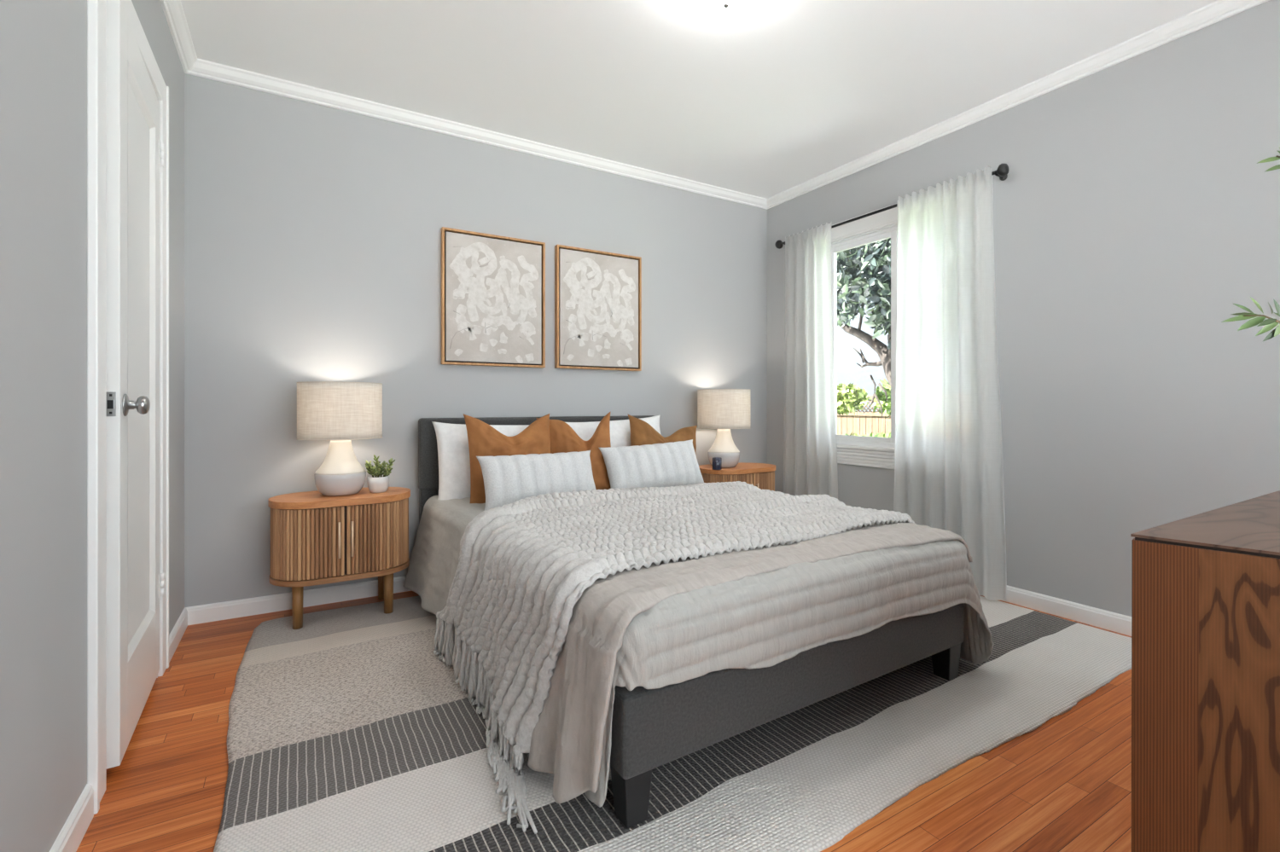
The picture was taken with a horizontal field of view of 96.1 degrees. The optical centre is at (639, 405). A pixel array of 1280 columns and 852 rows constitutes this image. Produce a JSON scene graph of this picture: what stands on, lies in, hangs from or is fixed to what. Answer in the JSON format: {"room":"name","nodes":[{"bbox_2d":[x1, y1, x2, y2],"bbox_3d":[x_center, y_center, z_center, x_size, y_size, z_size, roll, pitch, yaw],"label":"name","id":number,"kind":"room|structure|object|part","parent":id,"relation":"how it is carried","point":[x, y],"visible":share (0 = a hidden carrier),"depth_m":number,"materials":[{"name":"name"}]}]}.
{"room":"bedroom","nodes":[
{"label":"bedroom","id":0,"kind":"room"},
{"bbox_2d":[0,0,184,851],"bbox_3d":[-1.151,-0.282,0.537,0.550,2.565,4.502,0,0,-31],"label":"wall","id":1,"kind":"structure","parent":0,"point":[43,43],"depth_m":1.17,"materials":[{"name":"grey paint"}]},
{"bbox_2d":[49,607,187,851],"bbox_3d":[-0.908,0.960,0.682,0.014,0.080,4.502,0,0,-31],"label":"baseboard","id":2,"kind":"structure","parent":1,"relation":"attached to","point":[69,839],"depth_m":1.33,"materials":[{"name":"white paint"}]},
{"bbox_2d":[87,0,168,814],"bbox_3d":[-1.569,-0.105,1.794,0.020,2.210,0.920,0,0,-31],"label":"trim","id":3,"kind":"structure","parent":1,"relation":"attached to","point":[96,9],"depth_m":1.44,"materials":[{"name":"white paint"}]},
{"bbox_2d":[106,0,164,768],"bbox_3d":[-1.571,-0.065,1.831,0.089,2.070,0.686,0,0,-33],"label":"door","id":4,"kind":"structure","parent":1,"relation":"in","point":[135,151],"depth_m":1.71,"materials":[{"name":"white paint"}]},
{"bbox_3d":[-1.412,-0.003,1.534,0.020,0.065,0.002,0,0,-33],"label":"latch plate","id":5,"kind":"part","parent":4,"relation":"part of","materials":[{"name":"silver metal"}]},
{"bbox_3d":[-1.407,0.000,1.609,0.053,0.062,0.062,0,0,-33],"label":"knob","id":6,"kind":"part","parent":4,"relation":"part of","materials":[{"name":"silver metal"}]},
{"bbox_2d":[159,0,197,73],"bbox_3d":[-0.892,-1.536,0.691,0.052,0.058,4.502,0,0,-31],"label":"trim","id":7,"kind":"structure","parent":1,"relation":"attached to","point":[173,11],"depth_m":2.35,"materials":[{"name":"white paint"}]},
{"bbox_2d":[184,73,767,607],"bbox_3d":[-0.777,-0.282,3.469,4.298,2.565,0.150,0,0,-31],"label":"wall","id":8,"kind":"structure","parent":0,"point":[312,232],"depth_m":3.02,"materials":[{"name":"grey paint"}]},
{"bbox_2d":[185,576,411,625],"bbox_3d":[-0.542,0.960,3.514,3.548,0.080,0.014,0,0,-31],"label":"baseboard","id":9,"kind":"structure","parent":8,"relation":"attached to","point":[256,606],"depth_m":2.79,"materials":[{"name":"white paint"}]},
{"bbox_2d":[186,58,767,209],"bbox_3d":[-0.532,-1.536,3.498,3.548,0.058,0.052,0,0,-31],"label":"trim","id":10,"kind":"structure","parent":8,"relation":"attached to","point":[202,68],"depth_m":3.16,"materials":[{"name":"white paint"}]},
{"bbox_2d":[441,226,545,367],"bbox_3d":[-0.837,-0.601,3.321,0.598,0.752,0.040,0,0,-31],"label":"framed painting","id":11,"kind":"object","parent":8,"relation":"attached to","point":[493,287],"visible":1,"depth_m":3.30,"materials":[{"name":"brown wood"}]},
{"bbox_2d":[554,244,641,371],"bbox_3d":[-0.257,-0.602,3.667,0.598,0.752,0.040,0,0,-31],"label":"framed painting","id":12,"kind":"object","parent":8,"relation":"attached to","point":[598,293],"visible":1,"depth_m":3.64,"materials":[{"name":"brown"}]},
{"bbox_2d":[75,591,1131,851],"bbox_3d":[0.415,1.060,1.472,4.298,0.120,4.802,0,0,-31],"label":"floor","id":13,"kind":"structure","parent":0,"point":[1062,785],"depth_m":1.52,"materials":[{"name":"brown wood"}]},
{"bbox_2d":[213,595,1131,851],"bbox_3d":[0.190,0.996,2.480,3.261,0.018,2.278,0,0,-31],"label":"area rug","id":14,"kind":"object","parent":13,"relation":"on","point":[347,732],"visible":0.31,"depth_m":1.64,"materials":[{"name":"fabric"}]},
{"bbox_2d":[267,487,410,629],"bbox_3d":[-1.414,0.707,2.738,0.600,0.563,0.374,0,0,-31],"label":"nightstand","id":15,"kind":"object","parent":14,"relation":"on","point":[317,538],"visible":0.98,"depth_m":2.59,"materials":[{"name":"brown wood"}]},
{"bbox_3d":[-1.518,0.891,2.550,0.045,0.194,0.045,0,0,-31],"label":"leg","id":16,"kind":"part","parent":15,"relation":"part of","materials":[{"name":"brown wood"}]},
{"bbox_3d":[-1.547,0.614,2.624,0.374,0.309,0.220,0,0,37],"label":"door","id":17,"kind":"part","parent":15,"relation":"part of","materials":[{"name":"brown wood"}]},
{"bbox_2d":[296,381,382,496],"bbox_3d":[-1.427,0.160,2.741,0.364,0.530,0.364,0,0,-31],"label":"table lamp","id":18,"kind":"object","parent":15,"relation":"on","point":[339,413],"visible":1,"depth_m":2.62,"materials":[{"name":"grey ceramic"}]},
{"bbox_3d":[-1.427,0.027,2.741,0.360,0.262,0.360,0,0,-31],"label":"lamp shade","id":19,"kind":"part","parent":18,"relation":"part of","materials":[{"name":"white fabric"}]},
{"bbox_3d":[-1.347,0.605,2.575,0.009,0.160,0.024,0,0,-31],"label":"handle","id":20,"kind":"part","parent":15,"relation":"part of","materials":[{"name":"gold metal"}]},
{"bbox_3d":[-1.418,0.783,2.744,0.592,0.023,0.352,0,0,-31],"label":"panel","id":21,"kind":"part","parent":15,"relation":"part of","materials":[{"name":"brown wood"}]},
{"bbox_3d":[-1.302,0.605,2.601,0.009,0.160,0.024,0,0,-31],"label":"handle","id":22,"kind":"part","parent":15,"relation":"part of","materials":[{"name":"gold metal"}]},
{"bbox_3d":[-1.250,0.614,2.801,0.220,0.309,0.374,0,0,-9],"label":"door","id":23,"kind":"part","parent":15,"relation":"part of","materials":[{"name":"brown wood"}]},
{"bbox_2d":[365,454,395,493],"bbox_3d":[-1.269,0.334,2.807,0.137,0.182,0.097,0,0,-31],"label":"potted succulent","id":24,"kind":"object","parent":15,"relation":"on","point":[378,482],"visible":1,"depth_m":2.78,"materials":[{"name":"green plant"}]},
{"bbox_2d":[367,475,389,493],"bbox_3d":[-1.275,0.387,2.803,0.096,0.077,0.096,0,0,-31],"label":"pot","id":25,"kind":"object","parent":24,"relation":"attached to","point":[376,484],"depth_m":2.77,"materials":[{"name":"white ceramic"}]},
{"bbox_3d":[-1.270,0.313,2.807,0.108,0.096,0.064,0,0,-31],"label":"stem","id":26,"kind":"part","parent":24,"relation":"part of","materials":[{"name":"green plant"}]},
{"bbox_3d":[-1.317,0.891,2.938,0.045,0.194,0.045,0,0,-31],"label":"leg","id":27,"kind":"part","parent":15,"relation":"part of","materials":[{"name":"brown wood"}]},
{"bbox_3d":[-1.199,0.891,2.741,0.045,0.194,0.045,0,0,-31],"label":"leg","id":28,"kind":"part","parent":15,"relation":"part of","materials":[{"name":"brown wood"}]},
{"bbox_2d":[418,415,963,829],"bbox_3d":[0.007,0.529,2.587,1.504,0.918,2.105,0,0,-32],"label":"bed","id":29,"kind":"object","parent":14,"relation":"on","point":[652,729],"visible":0.35,"depth_m":1.55,"materials":[{"name":"grey fabric"}]},
{"bbox_3d":[-1.129,0.714,3.072,0.090,0.548,0.050,0,0,-32],"label":"headboard post","id":30,"kind":"part","parent":29,"relation":"part of","materials":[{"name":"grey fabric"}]},
{"bbox_2d":[431,421,529,500],"bbox_3d":[-0.745,0.328,3.130,0.748,0.487,0.214,0,0,-33],"label":"bed pillow","id":31,"kind":"object","parent":29,"relation":"on","point":[452,442],"visible":0.19,"depth_m":2.95,"materials":[{"name":"white fabric"}]},
{"bbox_3d":[-0.537,0.263,3.446,1.504,0.385,0.070,0,0,-32],"label":"headboard","id":32,"kind":"part","parent":29,"relation":"part of","materials":[{"name":"grey fabric"}]},
{"bbox_2d":[536,411,610,489],"bbox_3d":[-0.347,0.291,3.185,0.468,0.510,0.210,0,0,-3],"label":"velvet cushion","id":33,"kind":"object","parent":29,"relation":"on","point":[563,439],"visible":0.52,"depth_m":3.14,"materials":[{"name":"brown fabric"}]},
{"bbox_2d":[565,414,660,448],"bbox_3d":[-0.140,0.315,3.520,0.748,0.503,0.212,0,0,-36],"label":"bed pillow","id":34,"kind":"object","parent":29,"relation":"on","point":[619,430],"visible":0.19,"depth_m":3.47,"materials":[{"name":"white fabric"}]},
{"bbox_3d":[-0.021,0.925,1.376,0.076,0.125,0.076,0,0,-32],"label":"leg","id":35,"kind":"part","parent":29,"relation":"part of","materials":[{"name":"black wood"}]},
{"bbox_2d":[627,413,697,459],"bbox_3d":[0.151,0.320,3.481,0.574,0.534,0.206,0,0,-28],"label":"velvet cushion","id":36,"kind":"object","parent":29,"relation":"on","point":[642,433],"visible":0.23,"depth_m":3.42,"materials":[{"name":"brown fabric"}]},
{"bbox_2d":[403,495,994,808],"bbox_3d":[0.057,0.720,2.527,1.697,0.526,2.095,0,0,-32],"label":"coverlet","id":37,"kind":"object","parent":29,"relation":"on","point":[761,620],"visible":0.26,"depth_m":1.64,"materials":[{"name":"fabric"}]},
{"bbox_2d":[463,413,550,503],"bbox_3d":[-0.654,0.280,2.929,0.458,0.471,0.206,0,0,-29],"label":"velvet cushion","id":38,"kind":"object","parent":37,"relation":"on","point":[484,440],"visible":0.51,"depth_m":2.85,"materials":[{"name":"brown fabric"}]},
{"bbox_2d":[476,450,596,511],"bbox_3d":[-0.474,0.360,2.758,0.603,0.253,0.206,0,0,-35],"label":"lumbar pillow","id":39,"kind":"object","parent":37,"relation":"on","point":[508,480],"visible":0.79,"depth_m":2.66,"materials":[{"name":"fabric"}]},
{"bbox_2d":[599,439,703,488],"bbox_3d":[0.083,0.350,3.234,0.672,0.287,0.211,0,0,-36],"label":"lumbar pillow","id":40,"kind":"object","parent":37,"relation":"on","point":[666,464],"visible":0.94,"depth_m":3.14,"materials":[{"name":"fabric"}]},
{"bbox_2d":[433,481,915,834],"bbox_3d":[0.161,0.676,2.239,1.757,0.615,1.145,0,0,-32],"label":"knitted throw","id":41,"kind":"object","parent":37,"relation":"on","point":[524,566],"visible":0.98,"depth_m":1.86,"materials":[{"name":"white fabric"}]},
{"bbox_2d":[527,522,972,803],"bbox_3d":[0.384,0.692,1.936,1.612,0.510,0.638,0,0,-32],"label":"throw blanket","id":42,"kind":"object","parent":37,"relation":"on","point":[567,741],"visible":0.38,"depth_m":1.44,"materials":[{"name":"fabric"}]},
{"bbox_3d":[0.025,0.770,2.559,1.436,0.190,2.040,0,0,-32],"label":"frame","id":43,"kind":"part","parent":29,"relation":"part of","materials":[{"name":"grey fabric"}]},
{"bbox_3d":[1.114,0.925,2.095,0.076,0.125,0.076,0,0,-32],"label":"leg","id":44,"kind":"part","parent":29,"relation":"part of","materials":[{"name":"black wood"}]},
{"bbox_2d":[698,462,775,491],"bbox_3d":[0.675,0.707,3.988,0.600,0.563,0.374,0,0,-31],"label":"nightstand","id":45,"kind":"object","parent":14,"relation":"on","point":[760,475],"visible":0.39,"depth_m":3.84,"materials":[{"name":"brown wood"}]},
{"bbox_2d":[712,457,721,470],"bbox_3d":[0.506,0.386,3.779,0.062,0.078,0.062,0,0,-31],"label":"candle","id":46,"kind":"object","parent":45,"relation":"on","point":[717,462],"visible":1,"depth_m":3.75,"materials":[{"name":"blue glass"}]},
{"bbox_2d":[697,389,750,468],"bbox_3d":[0.575,0.160,3.942,0.364,0.530,0.364,0,0,-31],"label":"table lamp","id":47,"kind":"object","parent":45,"relation":"on","point":[724,410],"visible":0.98,"depth_m":3.81,"materials":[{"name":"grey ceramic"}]},
{"bbox_3d":[0.575,0.027,3.942,0.360,0.262,0.360,0,0,-31],"label":"lamp shade","id":48,"kind":"part","parent":47,"relation":"part of","materials":[{"name":"white fabric"}]},
{"bbox_3d":[0.542,0.614,3.874,0.374,0.309,0.220,0,0,37],"label":"door","id":49,"kind":"part","parent":45,"relation":"part of","materials":[{"name":"brown wood"}]},
{"bbox_3d":[0.839,0.614,4.052,0.220,0.309,0.374,0,0,-9],"label":"door","id":50,"kind":"part","parent":45,"relation":"part of","materials":[{"name":"brown wood"}]},
{"bbox_2d":[1130,490,1279,851],"bbox_3d":[1.474,0.600,1.053,1.408,0.800,0.493,0,0,-31],"label":"dresser","id":51,"kind":"object","parent":13,"relation":"on","point":[1206,586],"visible":1,"depth_m":0.83,"materials":[{"name":"brown wood"}]},
{"bbox_3d":[1.477,0.202,1.057,1.400,0.004,0.490,0,0,-31],"label":"panel","id":52,"kind":"part","parent":51,"relation":"part of","materials":[{"name":"brown wood"}]},
{"bbox_2d":[1221,147,1279,342],"bbox_3d":[1.540,-0.194,1.150,0.641,0.789,0.188,0,0,-3],"label":"branches","id":53,"kind":"object","parent":51,"relation":"on","point":[1270,322],"visible":1,"depth_m":1.20,"materials":[{"name":"green plant"}]},
{"bbox_2d":[180,0,1217,198],"bbox_3d":[0.415,-1.640,1.472,4.298,0.150,4.802,0,0,-31],"label":"ceiling","id":54,"kind":"structure","parent":0,"point":[765,99],"depth_m":2.61,"materials":[{"name":"white paint"}]},
{"bbox_2d":[837,248,888,412],"bbox_3d":[7.448,-2.100,14.931,5.100,7.000,16.800,0,0,-31],"label":"sky","id":55,"kind":"structure","parent":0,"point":[848,371],"depth_m":14.32,"materials":[{"name":"white"}]},
{"bbox_2d":[767,0,1279,616],"bbox_3d":[2.196,-0.282,2.535,0.150,2.565,4.502,0,0,-31],"label":"wall","id":56,"kind":"structure","parent":0,"point":[1133,210],"depth_m":2.52,"materials":[{"name":"grey paint"}]},
{"bbox_2d":[774,163,1009,249],"bbox_3d":[1.437,-1.172,3.543,0.120,0.064,1.590,0,0,-31],"label":"curtain rod","id":57,"kind":"object","parent":56,"relation":"attached to","point":[1003,170],"visible":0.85,"depth_m":3.43,"materials":[{"name":"black metal"}]},
{"bbox_2d":[782,222,837,499],"bbox_3d":[1.144,-0.115,3.919,0.062,2.180,0.515,0,0,-29],"label":"curtain","id":58,"kind":"object","parent":57,"relation":"hanging from","point":[810,450],"visible":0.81,"depth_m":3.90,"materials":[{"name":"white fabric"}]},
{"bbox_2d":[893,166,1006,601],"bbox_3d":[1.633,-0.115,3.107,0.084,2.180,0.631,0,0,-31],"label":"curtain","id":59,"kind":"object","parent":57,"relation":"hanging from","point":[949,465],"visible":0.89,"depth_m":3.06,"materials":[{"name":"white fabric"}]},
{"bbox_2d":[831,174,993,469],"bbox_3d":[1.552,-0.410,3.525,0.120,1.600,1.220,0,0,-31],"label":"window","id":60,"kind":"structure","parent":56,"relation":"in","point":[879,452],"depth_m":3.62,"materials":[{"name":"white paint"}]},
{"bbox_3d":[1.565,-0.417,3.532,0.090,1.365,1.060,0,0,-31],"label":"frame","id":61,"kind":"part","parent":60,"relation":"part of","materials":[{"name":"white plastic"}]},
{"bbox_3d":[1.442,-0.417,3.735,0.025,1.325,0.526,0,0,-31],"label":"sash","id":62,"kind":"part","parent":60,"relation":"part of","materials":[{"name":"white plastic"}]},
{"bbox_3d":[1.527,0.327,3.509,0.060,0.127,1.220,0,0,-31],"label":"sill","id":63,"kind":"part","parent":60,"relation":"part of","materials":[{"name":"white paint"}]},
{"bbox_3d":[1.516,-0.472,3.503,0.024,1.475,1.220,0,0,-31],"label":"casing","id":64,"kind":"part","parent":60,"relation":"part of","materials":[{"name":"white paint"}]},
{"bbox_2d":[766,0,1269,209],"bbox_3d":[2.109,-1.536,2.484,0.052,0.058,4.502,0,0,-31],"label":"trim","id":65,"kind":"structure","parent":56,"relation":"attached to","point":[1217,11],"depth_m":2.75,"materials":[{"name":"white paint"}]},
{"bbox_2d":[1003,585,1131,636],"bbox_3d":[2.125,0.960,2.493,0.014,0.080,4.502,0,0,-31],"label":"baseboard","id":66,"kind":"structure","parent":56,"relation":"attached to","point":[1108,620],"depth_m":2.68,"materials":[{"name":"white paint"}]},
{"label":"outside","id":67,"kind":"structure","parent":0,"visible":0},
{"bbox_3d":[4.166,1.450,11.806,12.740,0.100,28.000,0,0,-31],"label":"ground","id":68,"kind":"structure","parent":67,"visible":0},
{"bbox_2d":[837,381,869,436],"bbox_3d":[3.496,0.496,9.784,0.779,1.828,1.910,0,0,16],"label":"climbing shrub","id":69,"kind":"object","parent":68,"relation":"on","point":[850,398],"visible":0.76,"depth_m":9.26,"materials":[{"name":"green plant"}]},
{"bbox_2d":[837,238,890,418],"bbox_3d":[2.736,-1.047,7.928,1.933,4.905,4.438,0,0,-31],"label":"tree","id":70,"kind":"object","parent":68,"relation":"on","point":[870,272],"visible":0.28,"depth_m":7.02,"materials":[{"name":"green plant"}]},
{"bbox_2d":[837,395,890,437],"bbox_3d":[4.558,0.610,10.916,0.080,1.580,8.487,0,0,-31],"label":"fence","id":71,"kind":"object","parent":68,"relation":"on","point":[860,423],"visible":0.05,"depth_m":11.20,"materials":[{"name":"brown wood"}]},
{"bbox_3d":[4.575,0.015,10.886,0.080,0.390,8.000,0,0,-31],"label":"rail","id":72,"kind":"part","parent":71,"relation":"part of","materials":[{"name":"wood"}]},
{"bbox_2d":[842,431,890,437],"bbox_3d":[3.178,0.878,8.314,1.178,1.060,2.009,0,0,-31],"label":"ground cover","id":73,"kind":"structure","parent":68,"relation":"on","point":[881,435],"depth_m":7.90,"materials":[{"name":"green plant"}]},
{"bbox_2d":[869,378,890,418],"bbox_3d":[3.781,0.487,8.533,0.687,1.846,1.513,0,0,24],"label":"leafy shrub","id":74,"kind":"object","parent":68,"relation":"on","point":[886,404],"visible":0.26,"depth_m":8.27,"materials":[{"name":"green plant"}]}
]}

